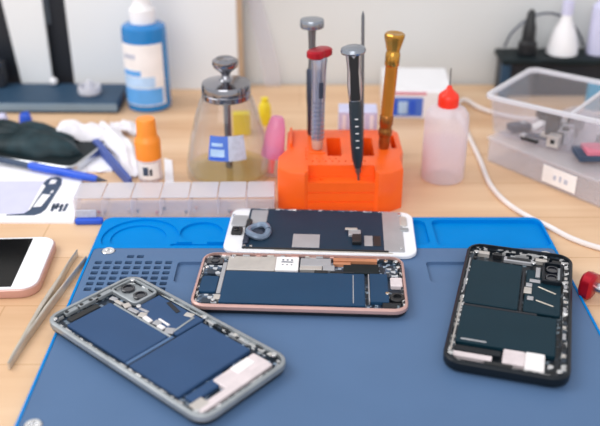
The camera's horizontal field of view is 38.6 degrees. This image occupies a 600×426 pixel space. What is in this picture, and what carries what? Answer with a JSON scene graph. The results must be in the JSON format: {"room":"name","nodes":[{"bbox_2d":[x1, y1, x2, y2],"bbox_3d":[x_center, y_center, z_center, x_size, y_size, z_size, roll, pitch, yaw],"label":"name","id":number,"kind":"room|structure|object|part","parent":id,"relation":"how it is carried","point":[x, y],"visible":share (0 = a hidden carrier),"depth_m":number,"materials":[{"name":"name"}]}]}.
{"room":"service shop","nodes":[
{"label":"service shop","id":0,"kind":"room"},
{"bbox_2d":[242,0,598,84],"bbox_3d":[0.000,-0.093,1.017,2.400,1.350,0.060,0,27,0],"label":"wall","id":1,"kind":"structure","parent":0,"point":[463,36],"depth_m":0.93,"materials":[{"name":"white paint"}]},
{"bbox_3d":[0.000,0.826,0.767,2.400,0.050,1.800,0,27,0],"label":"floor","id":2,"kind":"structure","parent":0,"visible":0},
{"bbox_2d":[0,85,599,425],"bbox_3d":[0.000,0.365,0.787,1.500,0.750,0.760,0,27,0],"label":"workbench","id":3,"kind":"object","parent":2,"relation":"on","point":[514,165],"visible":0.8,"depth_m":0.73,"materials":[{"name":"brown wood"}]},
{"bbox_2d":[0,113,7,119],"bbox_3d":[-0.292,-0.093,0.842,0.010,0.012,0.009,0,27,0],"label":"bead","id":4,"kind":"object","parent":3,"relation":"on","point":[2,115],"visible":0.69,"depth_m":0.84},
{"bbox_2d":[19,111,31,122],"bbox_3d":[-0.270,-0.094,0.842,0.013,0.013,0.010,0,27,0],"label":"bead","id":5,"kind":"object","parent":3,"relation":"on","point":[25,116],"visible":0.84,"depth_m":0.84,"materials":[{"name":"plastic"}]},
{"bbox_2d":[1,0,52,83],"bbox_3d":[-0.292,-0.230,0.880,0.052,0.220,0.004,0,27,0],"label":"board","id":6,"kind":"object","parent":3,"relation":"on","point":[25,19],"visible":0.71,"depth_m":0.90,"materials":[{"name":"white"}]},
{"bbox_2d":[0,237,55,297],"bbox_3d":[-0.247,0.038,0.594,0.143,0.007,0.073,-1,27,-3],"label":"smartphone","id":7,"kind":"object","parent":3,"relation":"on","point":[25,262],"visible":1,"depth_m":0.59,"materials":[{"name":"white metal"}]},
{"bbox_2d":[0,0,74,83],"bbox_3d":[-0.355,-0.248,0.892,0.220,0.240,0.016,0,27,0],"label":"frame","id":8,"kind":"object","parent":3,"relation":"on","point":[54,10],"visible":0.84,"depth_m":0.92,"materials":[{"name":"black metal"}]},
{"bbox_2d":[0,166,86,223],"bbox_3d":[-0.245,-0.017,0.705,0.142,0.003,0.106,0,27,0],"label":"paper","id":9,"kind":"object","parent":3,"relation":"on","point":[27,196],"visible":1,"depth_m":0.70,"materials":[{"name":"white paper"}]},
{"bbox_2d":[0,157,106,181],"bbox_3d":[-0.217,-0.038,0.734,0.120,0.007,0.008,11,29,19],"label":"ballpoint pen","id":10,"kind":"object","parent":9,"relation":"on","point":[34,166],"visible":1,"depth_m":0.73,"materials":[{"name":"blue plastic"}]},
{"bbox_2d":[7,250,86,369],"bbox_3d":[-0.164,0.058,0.556,0.010,0.006,0.132,4,28,7],"label":"tweezers","id":11,"kind":"object","parent":3,"relation":"on","point":[55,292],"visible":1,"depth_m":0.55,"materials":[{"name":"metal"}]},
{"bbox_2d":[0,149,117,172],"bbox_3d":[-0.242,-0.053,0.776,0.159,0.001,0.076,0,27,0],"label":"paper sheet","id":12,"kind":"object","parent":3,"relation":"on","point":[88,170],"visible":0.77,"depth_m":0.74,"materials":[{"name":"white paper"}]},
{"bbox_2d":[0,140,107,170],"bbox_3d":[-0.255,-0.060,0.779,0.150,0.008,0.066,9,29,16],"label":"phone","id":13,"kind":"object","parent":12,"relation":"on","point":[90,152],"visible":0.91,"depth_m":0.75,"materials":[{"name":"silver metal"}]},
{"bbox_2d":[0,119,81,157],"bbox_3d":[-0.249,-0.073,0.779,0.129,0.017,0.064,9,29,16],"label":"pouch","id":14,"kind":"object","parent":13,"relation":"on","point":[30,138],"visible":1,"depth_m":0.76,"materials":[{"name":"black fabric"}]},
{"bbox_2d":[56,120,121,140],"bbox_3d":[-0.195,-0.075,0.792,0.062,0.021,0.026,0,27,0],"label":"crumpled tissue","id":15,"kind":"object","parent":13,"relation":"on","point":[90,131],"visible":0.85,"depth_m":0.79,"materials":[{"name":"white paper"}]},
{"bbox_2d":[85,150,118,171],"bbox_3d":[-0.172,-0.047,0.763,0.032,0.001,0.053,0,27,0],"label":"paper scrap","id":16,"kind":"object","parent":12,"relation":"on","point":[98,165],"visible":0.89,"depth_m":0.75,"materials":[{"name":"white paper"}]},
{"bbox_2d":[92,139,132,188],"bbox_3d":[-0.165,-0.044,0.747,0.006,0.009,0.099,-14,30,-25],"label":"pen","id":17,"kind":"object","parent":12,"relation":"on","point":[105,154],"visible":0.97,"depth_m":0.74,"materials":[{"name":"blue plastic"}]},
{"bbox_2d":[0,83,126,112],"bbox_3d":[-0.306,-0.120,0.895,0.244,0.011,0.063,0,27,1],"label":"case","id":18,"kind":"object","parent":3,"relation":"on","point":[15,97],"visible":0.78,"depth_m":0.87,"materials":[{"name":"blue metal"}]},
{"bbox_2d":[0,58,8,87],"bbox_3d":[-0.337,-0.148,0.904,0.052,0.029,0.014,0,27,0],"label":"box","id":19,"kind":"object","parent":18,"relation":"on","point":[4,81],"visible":1,"depth_m":0.90,"materials":[{"name":"black plastic"}]},
{"bbox_2d":[50,77,57,84],"bbox_3d":[-0.262,-0.140,0.912,0.008,0.008,0.008,0,27,0],"label":"ball","id":20,"kind":"object","parent":18,"relation":"on","point":[53,81],"visible":1,"depth_m":0.91,"materials":[{"name":"plastic"}]},
{"bbox_2d":[78,80,101,95],"bbox_3d":[-0.218,-0.131,0.886,0.024,0.014,0.024,0,27,0],"label":"knob","id":21,"kind":"object","parent":18,"relation":"on","point":[89,88],"visible":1,"depth_m":0.88,"materials":[{"name":"plastic"}]},
{"bbox_2d":[75,210,103,224],"bbox_3d":[-0.162,0.003,0.657,0.022,0.011,0.006,-1,27,-2],"label":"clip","id":22,"kind":"object","parent":3,"relation":"on","point":[84,217],"visible":1,"depth_m":0.66,"materials":[{"name":"blue plastic"}]},
{"bbox_2d":[98,121,137,177],"bbox_3d":[-0.160,-0.060,0.770,0.024,0.018,0.104,-13,30,-24],"label":"crumpled tissue","id":23,"kind":"object","parent":3,"relation":"on","point":[122,147],"visible":0.87,"depth_m":0.77,"materials":[{"name":"white paper"}]},
{"bbox_2d":[110,119,135,135],"bbox_3d":[-0.165,-0.083,0.821,0.032,0.013,0.020,0,27,0],"label":"crumpled tissue","id":24,"kind":"object","parent":3,"relation":"on","point":[124,125],"visible":0.66,"depth_m":0.81,"materials":[{"name":"white paper"}]},
{"bbox_2d":[121,0,171,111],"bbox_3d":[-0.156,-0.170,0.860,0.045,0.131,0.046,0,27,0],"label":"bottle","id":25,"kind":"object","parent":3,"relation":"on","point":[144,37],"visible":1,"depth_m":0.85,"materials":[{"name":"blue plastic"}]},
{"bbox_2d":[124,53,134,59],"bbox_3d":[-0.169,-0.155,0.848,0.015,0.004,0.001,18,33,31],"label":"print","id":26,"kind":"object","parent":25,"relation":"on","point":[127,56],"depth_m":0.85},
{"bbox_2d":[125,68,140,76],"bbox_3d":[-0.168,-0.140,0.855,0.021,0.005,0.003,17,32,29],"label":"print","id":27,"kind":"object","parent":25,"relation":"on","point":[129,72],"depth_m":0.85},
{"bbox_2d":[125,74,155,88],"bbox_3d":[-0.161,-0.131,0.859,0.033,0.011,0.007,7,28,14],"label":"print","id":28,"kind":"object","parent":25,"relation":"on","point":[133,81],"depth_m":0.86},
{"bbox_2d":[126,86,163,105],"bbox_3d":[-0.158,-0.119,0.867,0.038,0.017,0.010,3,28,6],"label":"print","id":29,"kind":"object","parent":25,"relation":"on","point":[136,95],"depth_m":0.86},
{"bbox_2d":[134,115,162,182],"bbox_3d":[-0.128,-0.054,0.718,0.022,0.056,0.022,0,27,0],"label":"bottle","id":30,"kind":"object","parent":3,"relation":"on","point":[147,143],"visible":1,"depth_m":0.71,"materials":[{"name":"plastic"}]},
{"bbox_2d":[143,167,148,175],"bbox_3d":[-0.129,-0.035,0.716,0.004,0.008,0.001,0,27,0],"label":"print","id":31,"kind":"object","parent":30,"relation":"on","point":[145,169],"depth_m":0.72,"materials":[{"name":"blue"}]},
{"bbox_2d":[136,158,162,182],"bbox_3d":[-0.128,-0.039,0.726,0.021,0.023,0.021,0,27,0],"label":"label","id":32,"kind":"object","parent":30,"relation":"on","point":[153,171],"depth_m":0.72,"materials":[{"name":"paper"}]},
{"bbox_2d":[64,0,243,88],"bbox_3d":[-0.153,-0.270,0.870,0.184,0.300,0.008,0,27,0],"label":"board","id":33,"kind":"object","parent":3,"relation":"on","point":[198,32],"visible":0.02,"depth_m":0.91,"materials":[{"name":"white"}]},
{"bbox_2d":[164,158,173,184],"bbox_3d":[-0.114,-0.037,0.745,0.008,0.001,0.055,-4,28,-8],"label":"scrap","id":34,"kind":"object","parent":3,"relation":"on","point":[168,168],"visible":1,"depth_m":0.74,"materials":[{"name":"white paper"}]},
{"bbox_2d":[74,183,275,212],"bbox_3d":[-0.098,-0.010,0.676,0.156,0.018,0.031,0,27,-1],"label":"tray","id":35,"kind":"object","parent":3,"relation":"on","point":[219,193],"visible":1,"depth_m":0.68,"materials":[{"name":"plastic"}]},
{"bbox_2d":[187,55,269,177],"bbox_3d":[-0.061,-0.080,0.717,0.073,0.103,0.073,0,27,0],"label":"jar","id":36,"kind":"object","parent":3,"relation":"on","point":[225,89],"visible":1,"depth_m":0.70,"materials":[{"name":"clear glass"}]},
{"bbox_2d":[210,149,224,156],"bbox_3d":[-0.067,-0.049,0.697,0.012,0.006,0.002,5,28,10],"label":"print","id":37,"kind":"object","parent":36,"relation":"on","point":[213,152],"depth_m":0.70},
{"bbox_2d":[212,143,222,146],"bbox_3d":[-0.067,-0.055,0.696,0.009,0.003,0.001,6,28,11],"label":"print","id":38,"kind":"object","parent":36,"relation":"on","point":[213,144],"depth_m":0.70},
{"bbox_2d":[210,157,224,159],"bbox_3d":[-0.067,-0.044,0.699,0.013,0.002,0.001,5,28,10],"label":"print","id":39,"kind":"object","parent":36,"relation":"on","point":[211,158],"depth_m":0.70,"materials":[{"name":"blue paper"}]},
{"bbox_3d":[-0.061,-0.117,0.698,0.022,0.019,0.022,0,27,0],"label":"pump knob","id":40,"kind":"part","parent":36,"relation":"part of","materials":[{"name":"metal"}]},
{"bbox_3d":[-0.061,-0.102,0.706,0.041,0.015,0.041,0,27,0],"label":"lid","id":41,"kind":"part","parent":36,"relation":"part of","materials":[{"name":"metal"}]},
{"bbox_3d":[-0.061,-0.067,0.724,0.073,0.073,0.073,0,27,0],"label":"glass","id":42,"kind":"part","parent":36,"relation":"part of","materials":[{"name":"clear glass"}]},
{"bbox_2d":[232,111,250,135],"bbox_3d":[-0.056,-0.086,0.817,0.016,0.022,0.010,-3,28,-5],"label":"box","id":43,"kind":"object","parent":3,"relation":"on","point":[241,119],"visible":0.99,"depth_m":0.81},
{"bbox_2d":[259,97,270,125],"bbox_3d":[-0.034,-0.100,0.838,0.012,0.027,0.012,0,27,0],"label":"bottle","id":44,"kind":"object","parent":3,"relation":"on","point":[264,106],"visible":1,"depth_m":0.83,"materials":[{"name":"yellow plastic"}]},
{"bbox_2d":[260,120,285,176],"bbox_3d":[-0.023,-0.057,0.728,0.022,0.053,0.020,3,28,6],"label":"tube","id":45,"kind":"object","parent":3,"relation":"on","point":[271,161],"visible":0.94,"depth_m":0.73,"materials":[{"name":"plastic"}]},
{"bbox_2d":[15,217,599,425],"bbox_3d":[0.017,0.062,0.550,0.336,0.005,0.250,0,27,0],"label":"mat","id":46,"kind":"object","parent":3,"relation":"on","point":[339,370],"visible":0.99,"depth_m":0.50,"materials":[{"name":"blue plastic"}]},
{"bbox_2d":[49,277,285,424],"bbox_3d":[-0.081,0.077,0.508,0.142,0.008,0.070,22,35,36],"label":"phone","id":47,"kind":"object","parent":46,"relation":"on","point":[198,365],"visible":1,"depth_m":0.50,"materials":[{"name":"grey plastic"}]},
{"bbox_3d":[-0.081,0.079,0.510,0.141,0.004,0.069,22,35,36],"label":"glass","id":48,"kind":"part","parent":47,"relation":"part of","materials":[{"name":"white glass"}]},
{"bbox_3d":[-0.051,0.096,0.470,0.007,0.003,0.028,22,35,36],"label":"vibration motor","id":49,"kind":"part","parent":47,"relation":"part of","materials":[{"name":"blue metal"}]},
{"bbox_3d":[-0.033,0.086,0.485,0.007,0.001,0.014,22,35,36],"label":"speaker plate","id":50,"kind":"part","parent":47,"relation":"part of","materials":[{"name":"silver metal"}]},
{"bbox_2d":[191,252,407,317],"bbox_3d":[0.001,0.047,0.568,0.138,0.007,0.067,1,27,3],"label":"phone","id":51,"kind":"object","parent":46,"relation":"on","point":[244,283],"visible":1,"depth_m":0.56,"materials":[{"name":"pink plastic"}]},
{"bbox_3d":[-0.058,0.034,0.591,0.012,0.003,0.008,1,27,3],"label":"camera plate","id":52,"kind":"part","parent":51,"relation":"part of","materials":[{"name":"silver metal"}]},
{"bbox_2d":[275,257,298,271],"bbox_3d":[-0.009,0.036,0.587,0.016,0.003,0.018,0,27,0],"label":"label","id":53,"kind":"object","parent":51,"relation":"on","point":[282,264],"depth_m":0.58,"materials":[{"name":"white paper"}]},
{"bbox_3d":[0.001,0.049,0.569,0.137,0.003,0.066,1,27,3],"label":"glass","id":54,"kind":"part","parent":51,"relation":"part of","materials":[{"name":"white glass"}]},
{"bbox_3d":[0.042,0.039,0.582,0.024,0.002,0.012,1,27,3],"label":"antenna plate","id":55,"kind":"part","parent":51,"relation":"part of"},
{"bbox_3d":[0.052,0.050,0.560,0.012,0.003,0.034,1,27,3],"label":"vibration motor","id":56,"kind":"part","parent":51,"relation":"part of","materials":[{"name":"blue metal"}]},
{"bbox_2d":[223,208,416,258],"bbox_3d":[0.015,0.012,0.633,0.138,0.010,0.067,1,27,3],"label":"screen","id":57,"kind":"object","parent":46,"relation":"on","point":[250,230],"visible":1,"depth_m":0.63,"materials":[{"name":"white plastic"}]},
{"bbox_3d":[0.011,0.012,0.635,0.103,0.001,0.062,1,27,3],"label":"shield plate","id":58,"kind":"part","parent":57,"relation":"part of","materials":[{"name":"metal"}]},
{"bbox_3d":[0.011,0.026,0.608,0.104,0.001,0.002,1,27,3],"label":"rail","id":59,"kind":"part","parent":57,"relation":"part of","materials":[{"name":"white plastic"}]},
{"bbox_3d":[0.015,-0.002,0.661,0.098,0.001,0.002,1,27,3],"label":"rail","id":60,"kind":"part","parent":57,"relation":"part of","materials":[{"name":"silver metal"}]},
{"bbox_3d":[0.024,0.027,0.606,0.084,0.001,0.001,1,27,3],"label":"rail","id":61,"kind":"part","parent":57,"relation":"part of","materials":[{"name":"white plastic"}]},
{"bbox_3d":[0.069,0.013,0.632,0.014,0.001,0.061,1,27,3],"label":"plate","id":62,"kind":"part","parent":57,"relation":"part of","materials":[{"name":"grey metal"}]},
{"bbox_2d":[443,244,572,387],"bbox_3d":[0.135,0.060,0.541,0.071,0.009,0.143,8,28,14],"label":"phone","id":63,"kind":"object","parent":46,"relation":"on","point":[511,318],"visible":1,"depth_m":0.53,"materials":[{"name":"black metal"}]},
{"bbox_3d":[0.096,0.067,0.525,0.001,0.003,0.060,8,28,14],"label":"rail","id":64,"kind":"part","parent":63,"relation":"part of","materials":[{"name":"silver metal"}]},
{"bbox_3d":[0.112,0.042,0.575,0.001,0.003,0.044,8,28,14],"label":"rail","id":65,"kind":"part","parent":63,"relation":"part of","materials":[{"name":"grey metal"}]},
{"bbox_2d":[461,337,485,342],"bbox_3d":[0.103,0.075,0.506,0.015,0.001,0.002,8,28,14],"label":"print","id":66,"kind":"object","parent":63,"relation":"on","point":[461,337],"depth_m":0.51},
{"bbox_3d":[0.103,0.081,0.500,0.027,0.003,0.005,8,28,14],"label":"vibration motor","id":67,"kind":"part","parent":63,"relation":"part of","materials":[{"name":"silver metal"}]},
{"bbox_3d":[0.134,0.086,0.488,0.011,0.004,0.017,8,28,14],"label":"speaker plate","id":68,"kind":"part","parent":63,"relation":"part of","materials":[{"name":"silver metal"}]},
{"bbox_2d":[278,128,402,211],"bbox_3d":[0.033,-0.038,0.706,0.102,0.039,0.089,0,27,0],"label":"holder","id":69,"kind":"object","parent":3,"relation":"on","point":[309,178],"visible":0.99,"depth_m":0.67,"materials":[{"name":"orange plastic"}]},
{"bbox_2d":[300,16,323,135],"bbox_3d":[0.010,-0.104,0.708,0.019,0.113,0.019,0,27,0],"label":"screwdriver","id":70,"kind":"object","parent":69,"relation":"in","point":[310,23],"visible":0.74,"depth_m":0.69,"materials":[{"name":"grey metal"}]},
{"bbox_2d":[309,144,325,153],"bbox_3d":[0.014,-0.052,0.700,0.014,0.001,0.018,0,27,0],"label":"socket","id":71,"kind":"object","parent":69,"relation":"attached to","point":[311,151],"depth_m":0.69,"materials":[{"name":"orange plastic"}]},
{"bbox_2d":[306,46,331,149],"bbox_3d":[0.015,-0.084,0.681,0.014,0.097,0.024,22,35,36],"label":"screwdriver","id":72,"kind":"object","parent":69,"relation":"in","point":[318,55],"visible":0.99,"depth_m":0.67,"materials":[{"name":"metal"}]},
{"bbox_2d":[340,44,365,179],"bbox_3d":[0.039,-0.073,0.646,0.019,0.109,0.019,25,36,39],"label":"screwdriver","id":73,"kind":"object","parent":69,"relation":"in","point":[353,52],"visible":1,"depth_m":0.64,"materials":[{"name":"grey metal"}]},
{"bbox_2d":[361,11,364,155],"bbox_3d":[0.051,-0.097,0.694,0.004,0.134,0.002,-1,27,0],"label":"pick","id":74,"kind":"object","parent":69,"relation":"in","point":[362,15],"visible":0.71,"depth_m":0.68,"materials":[{"name":"silver metal"}]},
{"bbox_2d":[378,31,404,149],"bbox_3d":[0.073,-0.092,0.682,0.017,0.104,0.016,19,33,32],"label":"screwdriver","id":75,"kind":"object","parent":69,"relation":"in","point":[394,40],"visible":0.99,"depth_m":0.67,"materials":[{"name":"brown metal"}]},
{"bbox_2d":[338,103,377,129],"bbox_3d":[0.051,-0.072,0.764,0.034,0.046,0.022,1,27,2],"label":"carton","id":76,"kind":"object","parent":3,"relation":"on","point":[370,110],"visible":0.27,"depth_m":0.75,"materials":[{"name":"white cardboard"}]},
{"bbox_2d":[380,67,450,119],"bbox_3d":[0.118,-0.123,0.881,0.068,0.030,0.076,1,27,3],"label":"box","id":77,"kind":"object","parent":3,"relation":"on","point":[417,89],"visible":0.72,"depth_m":0.85,"materials":[{"name":"cardboard"}]},
{"bbox_2d":[393,100,396,113],"bbox_3d":[0.092,-0.105,0.849,0.007,0.014,0.001,1,27,3],"label":"print","id":78,"kind":"object","parent":77,"relation":"on","point":[395,102],"depth_m":0.85},
{"bbox_2d":[398,101,407,113],"bbox_3d":[0.102,-0.104,0.849,0.009,0.013,0.001,1,27,3],"label":"print","id":79,"kind":"object","parent":77,"relation":"on","point":[402,107],"depth_m":0.85},
{"bbox_3d":[0.103,-0.105,0.849,0.036,0.019,0.001,2,27,3],"label":"printed panel","id":80,"kind":"part","parent":77,"relation":"part of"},
{"bbox_2d":[409,101,415,113],"bbox_3d":[0.112,-0.104,0.849,0.006,0.014,0.001,1,27,3],"label":"print","id":81,"kind":"object","parent":77,"relation":"on","point":[412,107],"depth_m":0.85},
{"bbox_2d":[421,68,468,184],"bbox_3d":[0.122,-0.074,0.712,0.037,0.097,0.037,0,27,0],"label":"bottle","id":82,"kind":"object","parent":3,"relation":"on","point":[448,99],"visible":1,"depth_m":0.71,"materials":[{"name":"plastic"}]},
{"bbox_2d":[456,98,599,250],"bbox_3d":[0.206,-0.044,0.754,0.100,0.005,0.326,0,27,0],"label":"cable","id":83,"kind":"object","parent":3,"relation":"on","point":[492,187],"visible":0.8,"depth_m":0.72,"materials":[{"name":"white plastic"}]},
{"bbox_2d":[487,134,576,193],"bbox_3d":[0.269,-0.043,0.733,0.128,0.024,0.178,-20,33,-33],"label":"label","id":84,"kind":"object","parent":3,"relation":"on","point":[560,179],"visible":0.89,"depth_m":0.70,"materials":[{"name":"paper"}]},
{"bbox_2d":[487,68,599,144],"bbox_3d":[0.256,-0.080,0.738,0.170,0.038,0.100,19,33,33],"label":"clear bin","id":85,"kind":"object","parent":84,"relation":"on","point":[490,95],"depth_m":0.73,"materials":[{"name":"plastic"}]},
{"bbox_2d":[506,120,531,132],"bbox_3d":[0.194,-0.077,0.758,0.019,0.008,0.011,-8,29,-15],"label":"module","id":86,"kind":"object","parent":85,"relation":"in","point":[518,126],"visible":1,"depth_m":0.76,"materials":[{"name":"grey metal"}]},
{"bbox_2d":[520,132,538,143],"bbox_3d":[0.197,-0.064,0.737,0.017,0.005,0.005,24,36,38],"label":"cable","id":87,"kind":"object","parent":85,"relation":"in","point":[523,136],"visible":1,"depth_m":0.74,"materials":[{"name":"black plastic"}]},
{"bbox_2d":[521,131,546,139],"bbox_3d":[0.204,-0.069,0.745,0.023,0.005,0.008,14,31,25],"label":"cable","id":88,"kind":"object","parent":85,"relation":"in","point":[542,135],"visible":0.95,"depth_m":0.74,"materials":[{"name":"grey metal"}]},
{"bbox_2d":[531,116,546,130],"bbox_3d":[0.214,-0.080,0.767,0.009,0.005,0.028,24,36,38],"label":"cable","id":89,"kind":"object","parent":85,"relation":"in","point":[539,124],"visible":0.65,"depth_m":0.77,"materials":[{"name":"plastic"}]},
{"bbox_2d":[536,110,547,118],"bbox_3d":[0.226,-0.091,0.786,0.015,0.008,0.010,-5,28,-10],"label":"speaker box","id":90,"kind":"object","parent":85,"relation":"in","point":[539,114],"visible":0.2,"depth_m":0.78,"materials":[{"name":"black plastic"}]},
{"bbox_2d":[546,132,561,147],"bbox_3d":[0.215,-0.062,0.726,0.010,0.010,0.009,17,32,30],"label":"camera module","id":91,"kind":"object","parent":85,"relation":"in","point":[553,139],"visible":1,"depth_m":0.72,"materials":[{"name":"silver metal"}]},
{"bbox_3d":[0.219,-0.072,0.732,0.017,0.024,0.009,17,32,30],"label":"camera bracket","id":92,"kind":"part","parent":85,"relation":"part of","materials":[{"name":"grey plastic"}]},
{"bbox_2d":[543,117,567,126],"bbox_3d":[0.235,-0.080,0.766,0.030,0.006,0.018,-11,29,-20],"label":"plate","id":93,"kind":"object","parent":85,"relation":"in","point":[565,119],"visible":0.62,"depth_m":0.77,"materials":[{"name":"grey metal"}]},
{"bbox_2d":[557,126,574,144],"bbox_3d":[0.227,-0.067,0.733,0.012,0.012,0.011,14,31,25],"label":"camera module","id":94,"kind":"object","parent":85,"relation":"in","point":[568,132],"visible":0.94,"depth_m":0.73,"materials":[{"name":"grey metal"}]},
{"bbox_2d":[561,123,578,137],"bbox_3d":[0.234,-0.073,0.748,0.018,0.010,0.011,5,28,10],"label":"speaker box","id":95,"kind":"object","parent":85,"relation":"in","point":[570,125],"visible":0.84,"depth_m":0.74,"materials":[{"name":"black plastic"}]},
{"bbox_2d":[563,124,574,126],"bbox_3d":[0.233,-0.076,0.744,0.010,0.001,0.004,5,28,10],"label":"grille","id":96,"kind":"object","parent":95,"relation":"attached to","point":[564,125],"depth_m":0.74,"materials":[{"name":"grey metal"}]},
{"bbox_2d":[567,118,584,130],"bbox_3d":[0.245,-0.081,0.761,0.009,0.011,0.012,-20,33,-33],"label":"board","id":97,"kind":"object","parent":85,"relation":"in","point":[581,124],"visible":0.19,"depth_m":0.76,"materials":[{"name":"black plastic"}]},
{"bbox_2d":[571,145,599,161],"bbox_3d":[0.254,-0.049,0.709,0.052,0.004,0.025,0,27,0],"label":"board piece","id":98,"kind":"object","parent":85,"relation":"in","point":[577,150],"visible":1,"depth_m":0.70,"materials":[{"name":"blue plastic"}]},
{"bbox_2d":[580,143,599,155],"bbox_3d":[0.252,-0.054,0.706,0.035,0.006,0.020,0,27,0],"label":"board piece","id":99,"kind":"object","parent":98,"relation":"on","point":[591,149],"visible":1,"depth_m":0.70,"materials":[{"name":"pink plastic"}]},
{"bbox_2d":[595,132,599,142],"bbox_3d":[0.263,-0.062,0.727,0.022,0.009,0.008,17,32,30],"label":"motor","id":100,"kind":"object","parent":85,"relation":"in","point":[598,134],"visible":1,"depth_m":0.73,"materials":[{"name":"grey metal"}]},
{"bbox_2d":[494,48,599,97],"bbox_3d":[0.316,-0.149,0.914,0.212,0.044,0.042,0,27,0],"label":"rack","id":101,"kind":"object","parent":3,"relation":"on","point":[510,63],"visible":0.86,"depth_m":0.91,"materials":[{"name":"black metal"}]},
{"bbox_3d":[0.216,-0.140,0.904,0.009,0.038,0.009,0,27,0],"label":"post","id":102,"kind":"part","parent":101,"relation":"part of","materials":[{"name":"black metal"}]},
{"bbox_2d":[517,9,537,55],"bbox_3d":[0.239,-0.189,0.893,0.020,0.047,0.020,0,27,0],"label":"bottle","id":103,"kind":"object","parent":101,"relation":"on","point":[527,46],"visible":1,"depth_m":0.89,"materials":[{"name":"black plastic"}]},
{"bbox_2d":[504,12,584,46],"bbox_3d":[0.262,-0.195,0.909,0.087,0.038,0.002,0,27,0],"label":"lead","id":104,"kind":"object","parent":101,"relation":"on","point":[543,13],"visible":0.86,"depth_m":0.91,"materials":[{"name":"grey rubber"}]},
{"bbox_2d":[546,0,577,57],"bbox_3d":[0.276,-0.193,0.891,0.032,0.057,0.032,0,27,0],"label":"flask","id":105,"kind":"object","parent":101,"relation":"on","point":[562,43],"visible":1,"depth_m":0.89,"materials":[{"name":"plastic"}]},
{"bbox_2d":[586,0,599,56],"bbox_3d":[0.313,-0.193,0.891,0.022,0.057,0.022,0,27,0],"label":"bottle","id":106,"kind":"object","parent":101,"relation":"on","point":[593,42],"visible":1,"depth_m":0.89,"materials":[{"name":"white plastic"}]},
{"bbox_2d":[578,271,599,299],"bbox_3d":[0.225,0.061,0.535,0.103,0.020,0.019,24,36,38],"label":"screwdriver","id":107,"kind":"object","parent":3,"relation":"on","point":[589,284],"visible":1,"depth_m":0.56,"materials":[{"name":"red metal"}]},
{"bbox_2d":[583,83,599,118],"bbox_3d":[0.299,-0.110,0.844,0.032,0.040,0.014,4,28,7],"label":"box","id":108,"kind":"object","parent":3,"relation":"on","point":[592,110],"visible":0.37,"depth_m":0.84,"materials":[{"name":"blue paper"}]}
]}

